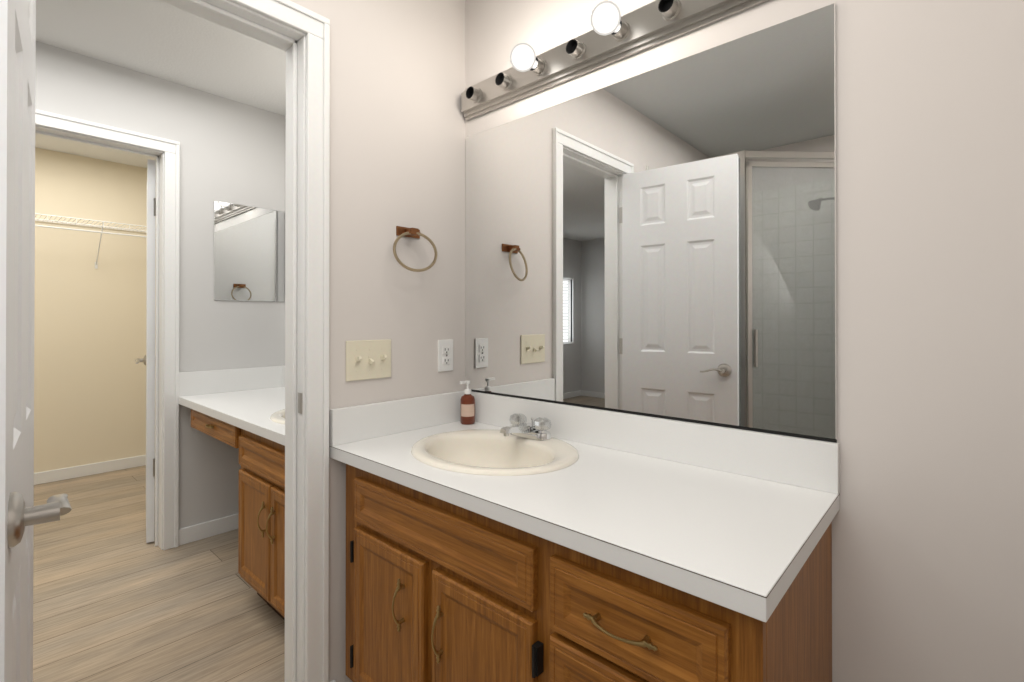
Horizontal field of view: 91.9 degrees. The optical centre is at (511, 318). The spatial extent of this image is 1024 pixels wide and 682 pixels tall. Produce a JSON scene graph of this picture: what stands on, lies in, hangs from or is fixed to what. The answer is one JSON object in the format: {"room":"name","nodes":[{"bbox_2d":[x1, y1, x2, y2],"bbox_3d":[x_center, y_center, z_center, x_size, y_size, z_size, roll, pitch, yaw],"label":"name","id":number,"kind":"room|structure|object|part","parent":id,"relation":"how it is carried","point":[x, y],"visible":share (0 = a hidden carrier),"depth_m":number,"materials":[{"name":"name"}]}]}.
{"room":"bathroom","nodes":[
{"label":"bathroom","id":0,"kind":"room"},
{"bbox_2d":[34,147,155,472],"bbox_3d":[-3.629,-0.017,3.410,0.120,2.420,2.420,0,0,42],"label":"wall","id":1,"kind":"structure","parent":0,"point":[89,372],"depth_m":3.77,"materials":[{"name":"paint"}]},
{"bbox_2d":[34,455,145,484],"bbox_3d":[-3.540,1.151,3.405,0.012,0.085,2.300,0,0,42],"label":"baseboard","id":2,"kind":"structure","parent":1,"relation":"attached to","point":[131,462],"depth_m":3.76,"materials":[{"name":"white wood"}]},
{"bbox_2d":[35,213,146,268],"bbox_3d":[-3.426,-0.544,3.310,0.312,0.323,2.280,0,0,42],"label":"shelf","id":3,"kind":"object","parent":1,"relation":"attached to","point":[101,232],"visible":0.48,"depth_m":3.62,"materials":[{"name":"white plastic"}]},
{"bbox_2d":[33,465,284,681],"bbox_3d":[-2.612,1.210,0.569,5.700,0.060,5.650,0,0,42],"label":"floor","id":4,"kind":"structure","parent":0,"point":[117,597],"depth_m":2.07,"materials":[{"name":"brown wood"}]},
{"bbox_2d":[179,401,284,619],"bbox_3d":[-1.010,0.817,2.278,1.475,0.742,0.562,0,0,42],"label":"vanity","id":5,"kind":"object","parent":4,"relation":"on","point":[261,516],"depth_m":1.91,"materials":[{"name":"brown wood"}]},
{"bbox_2d":[179,385,284,440],"bbox_3d":[-1.011,0.427,2.289,1.494,0.038,0.549,0,0,42],"label":"countertop","id":6,"kind":"structure","parent":5,"relation":"on","point":[262,410],"depth_m":2.29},
{"bbox_2d":[330,391,839,681],"bbox_3d":[0.081,0.729,1.287,1.218,0.909,0.562,0,0,42],"label":"bathroom vanity","id":7,"kind":"object","parent":4,"relation":"on","point":[506,539],"visible":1,"depth_m":1.08,"materials":[{"name":"brown wood"}]},
{"bbox_2d":[460,381,474,424],"bbox_3d":[-0.165,0.307,1.809,0.053,0.156,0.060,0,0,42],"label":"soap bottle","id":8,"kind":"object","parent":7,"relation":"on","point":[467,408],"visible":1,"depth_m":1.79,"materials":[{"name":"brown plastic"}]},
{"bbox_2d":[410,429,579,511],"bbox_3d":[-0.054,0.458,1.439,0.516,0.171,0.445,0,0,42],"label":"basin","id":9,"kind":"object","parent":7,"relation":"in","point":[489,458],"depth_m":1.49,"materials":[{"name":"beige ceramic"}]},
{"bbox_2d":[500,412,551,440],"bbox_3d":[0.025,0.341,1.534,0.157,0.066,0.152,0,0,42],"label":"faucet","id":10,"kind":"object","parent":7,"relation":"on","point":[524,431],"depth_m":1.53,"materials":[{"name":"metal"}]},
{"bbox_2d":[35,41,284,528],"bbox_3d":[-1.877,-0.021,2.543,0.120,2.420,1.348,0,0,42],"label":"wall","id":11,"kind":"structure","parent":0,"point":[232,151],"depth_m":2.68,"materials":[{"name":"paint"}]},
{"bbox_2d":[35,109,179,549],"bbox_3d":[-2.080,0.133,2.319,0.164,2.110,0.850,0,0,42],"label":"trim","id":12,"kind":"structure","parent":11,"relation":"attached to","point":[164,152],"depth_m":2.55,"materials":[{"name":"white wood"}]},
{"bbox_2d":[135,159,155,542],"bbox_3d":[-2.118,0.173,2.897,0.150,2.020,0.705,0,0,-37],"label":"closet door","id":13,"kind":"structure","parent":11,"relation":"in","point":[148,359],"depth_m":2.62,"materials":[{"name":"white wood"}]},
{"bbox_3d":[-2.268,0.264,3.098,0.150,0.066,0.139,0,0,-37],"label":"handle","id":14,"kind":"part","parent":13,"relation":"part of","materials":[{"name":"silver metal"}]},
{"bbox_2d":[153,198,155,475],"bbox_3d":[-1.878,0.100,2.608,0.050,1.472,0.012,0,0,42],"label":"hinge","id":15,"kind":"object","parent":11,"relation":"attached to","point":[154,215],"depth_m":2.62,"materials":[{"name":"silver metal"}]},
{"bbox_2d":[179,513,238,545],"bbox_3d":[-1.574,1.148,2.773,0.012,0.085,0.510,0,0,42],"label":"baseboard","id":16,"kind":"structure","parent":11,"relation":"attached to","point":[196,532],"depth_m":2.68,"materials":[{"name":"white wood"}]},
{"bbox_2d":[179,366,282,396],"bbox_3d":[-1.563,0.348,2.779,0.019,0.124,0.530,0,0,42],"label":"backsplash","id":17,"kind":"structure","parent":11,"relation":"attached to","point":[210,381],"depth_m":2.75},
{"bbox_2d":[214,201,283,301],"bbox_3d":[-1.507,-0.372,2.856,0.006,0.546,0.381,0,0,42],"label":"mirror","id":18,"kind":"object","parent":11,"relation":"attached to","point":[248,253],"visible":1,"depth_m":2.84,"materials":[{"name":"clear glass"}]},
{"bbox_2d":[35,0,285,167],"bbox_3d":[-2.612,-1.270,0.580,5.700,0.060,5.650,0,0,42],"label":"ceiling","id":19,"kind":"structure","parent":0,"point":[160,39],"depth_m":2.27,"materials":[{"name":"paint"}]},
{"bbox_2d":[290,0,464,681],"bbox_3d":[-0.648,-0.025,1.487,0.120,2.420,1.256,0,0,42],"label":"wall","id":20,"kind":"structure","parent":0,"point":[397,117],"depth_m":1.67,"materials":[{"name":"paint"}]},
{"bbox_2d":[0,0,71,681],"bbox_3d":[-0.799,0.178,0.785,0.150,1.990,0.609,0,0,-42],"label":"door","id":21,"kind":"structure","parent":20,"relation":"in","point":[21,515],"depth_m":0.69,"materials":[{"name":"white wood"}]},
{"bbox_3d":[-0.660,0.251,0.629,0.150,0.066,0.139,0,0,-42],"label":"handle","id":22,"kind":"part","parent":21,"relation":"part of","materials":[{"name":"silver metal"}]},
{"bbox_2d":[159,0,329,681],"bbox_3d":[-0.855,0.143,1.258,0.164,2.080,0.743,0,0,42],"label":"trim","id":23,"kind":"structure","parent":20,"relation":"attached to","point":[299,34],"depth_m":1.46,"materials":[{"name":"white wood"}]},
{"bbox_2d":[298,392,302,413],"bbox_3d":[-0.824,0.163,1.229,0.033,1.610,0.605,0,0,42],"label":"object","id":24,"kind":"structure","parent":23,"relation":"attached to","point":[300,403],"depth_m":1.45,"materials":[{"name":"silver metal"}]},
{"bbox_2d":[346,339,390,380],"bbox_3d":[-0.453,0.134,1.590,0.028,0.126,0.164,0,0,42],"label":"switch plate","id":25,"kind":"object","parent":20,"relation":"attached to","point":[368,359],"visible":1,"depth_m":1.59,"materials":[{"name":"beige plastic"}]},
{"bbox_2d":[393,226,436,271],"bbox_3d":[-0.335,-0.234,1.686,0.076,0.157,0.154,0,0,42],"label":"towel ring","id":26,"kind":"object","parent":20,"relation":"attached to","point":[401,232],"visible":1,"depth_m":1.68,"materials":[{"name":"brown metal"}]},
{"bbox_2d":[438,339,452,371],"bbox_3d":[-0.244,0.138,1.833,0.009,0.116,0.070,0,0,42],"label":"outlet","id":27,"kind":"object","parent":20,"relation":"attached to","point":[445,355],"visible":1,"depth_m":1.83,"materials":[{"name":"white plastic"}]},
{"bbox_2d":[284,0,1023,681],"bbox_3d":[-0.141,-0.023,1.956,3.480,2.420,0.120,0,0,42],"label":"wall","id":28,"kind":"structure","parent":0,"point":[929,552],"depth_m":1.00,"materials":[{"name":"paint"}]},
{"bbox_2d":[283,365,284,384],"bbox_3d":[-0.833,0.347,2.486,1.494,0.124,0.019,0,0,42],"label":"backsplash","id":29,"kind":"structure","parent":28,"relation":"attached to","point":[283,365],"depth_m":2.96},
{"bbox_2d":[461,0,768,120],"bbox_3d":[0.227,-0.821,1.435,1.220,0.120,0.159,0,0,42],"label":"vanity light","id":30,"kind":"object","parent":28,"relation":"attached to","point":[613,35],"visible":1,"depth_m":1.47,"materials":[{"name":"silver metal"}]},
{"bbox_2d":[466,3,836,439],"bbox_3d":[0.269,-0.212,1.497,1.205,0.964,0.006,0,0,42],"label":"mirror","id":31,"kind":"object","parent":28,"relation":"attached to","point":[660,241],"visible":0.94,"depth_m":1.34,"materials":[{"name":"clear glass"}]},
{"bbox_2d":[471,390,836,442],"bbox_3d":[0.269,0.273,1.494,1.205,0.006,0.008,0,0,42],"label":"channel","id":32,"kind":"object","parent":28,"relation":"attached to","point":[750,429],"visible":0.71,"depth_m":1.33,"materials":[{"name":"metal"}]}
]}

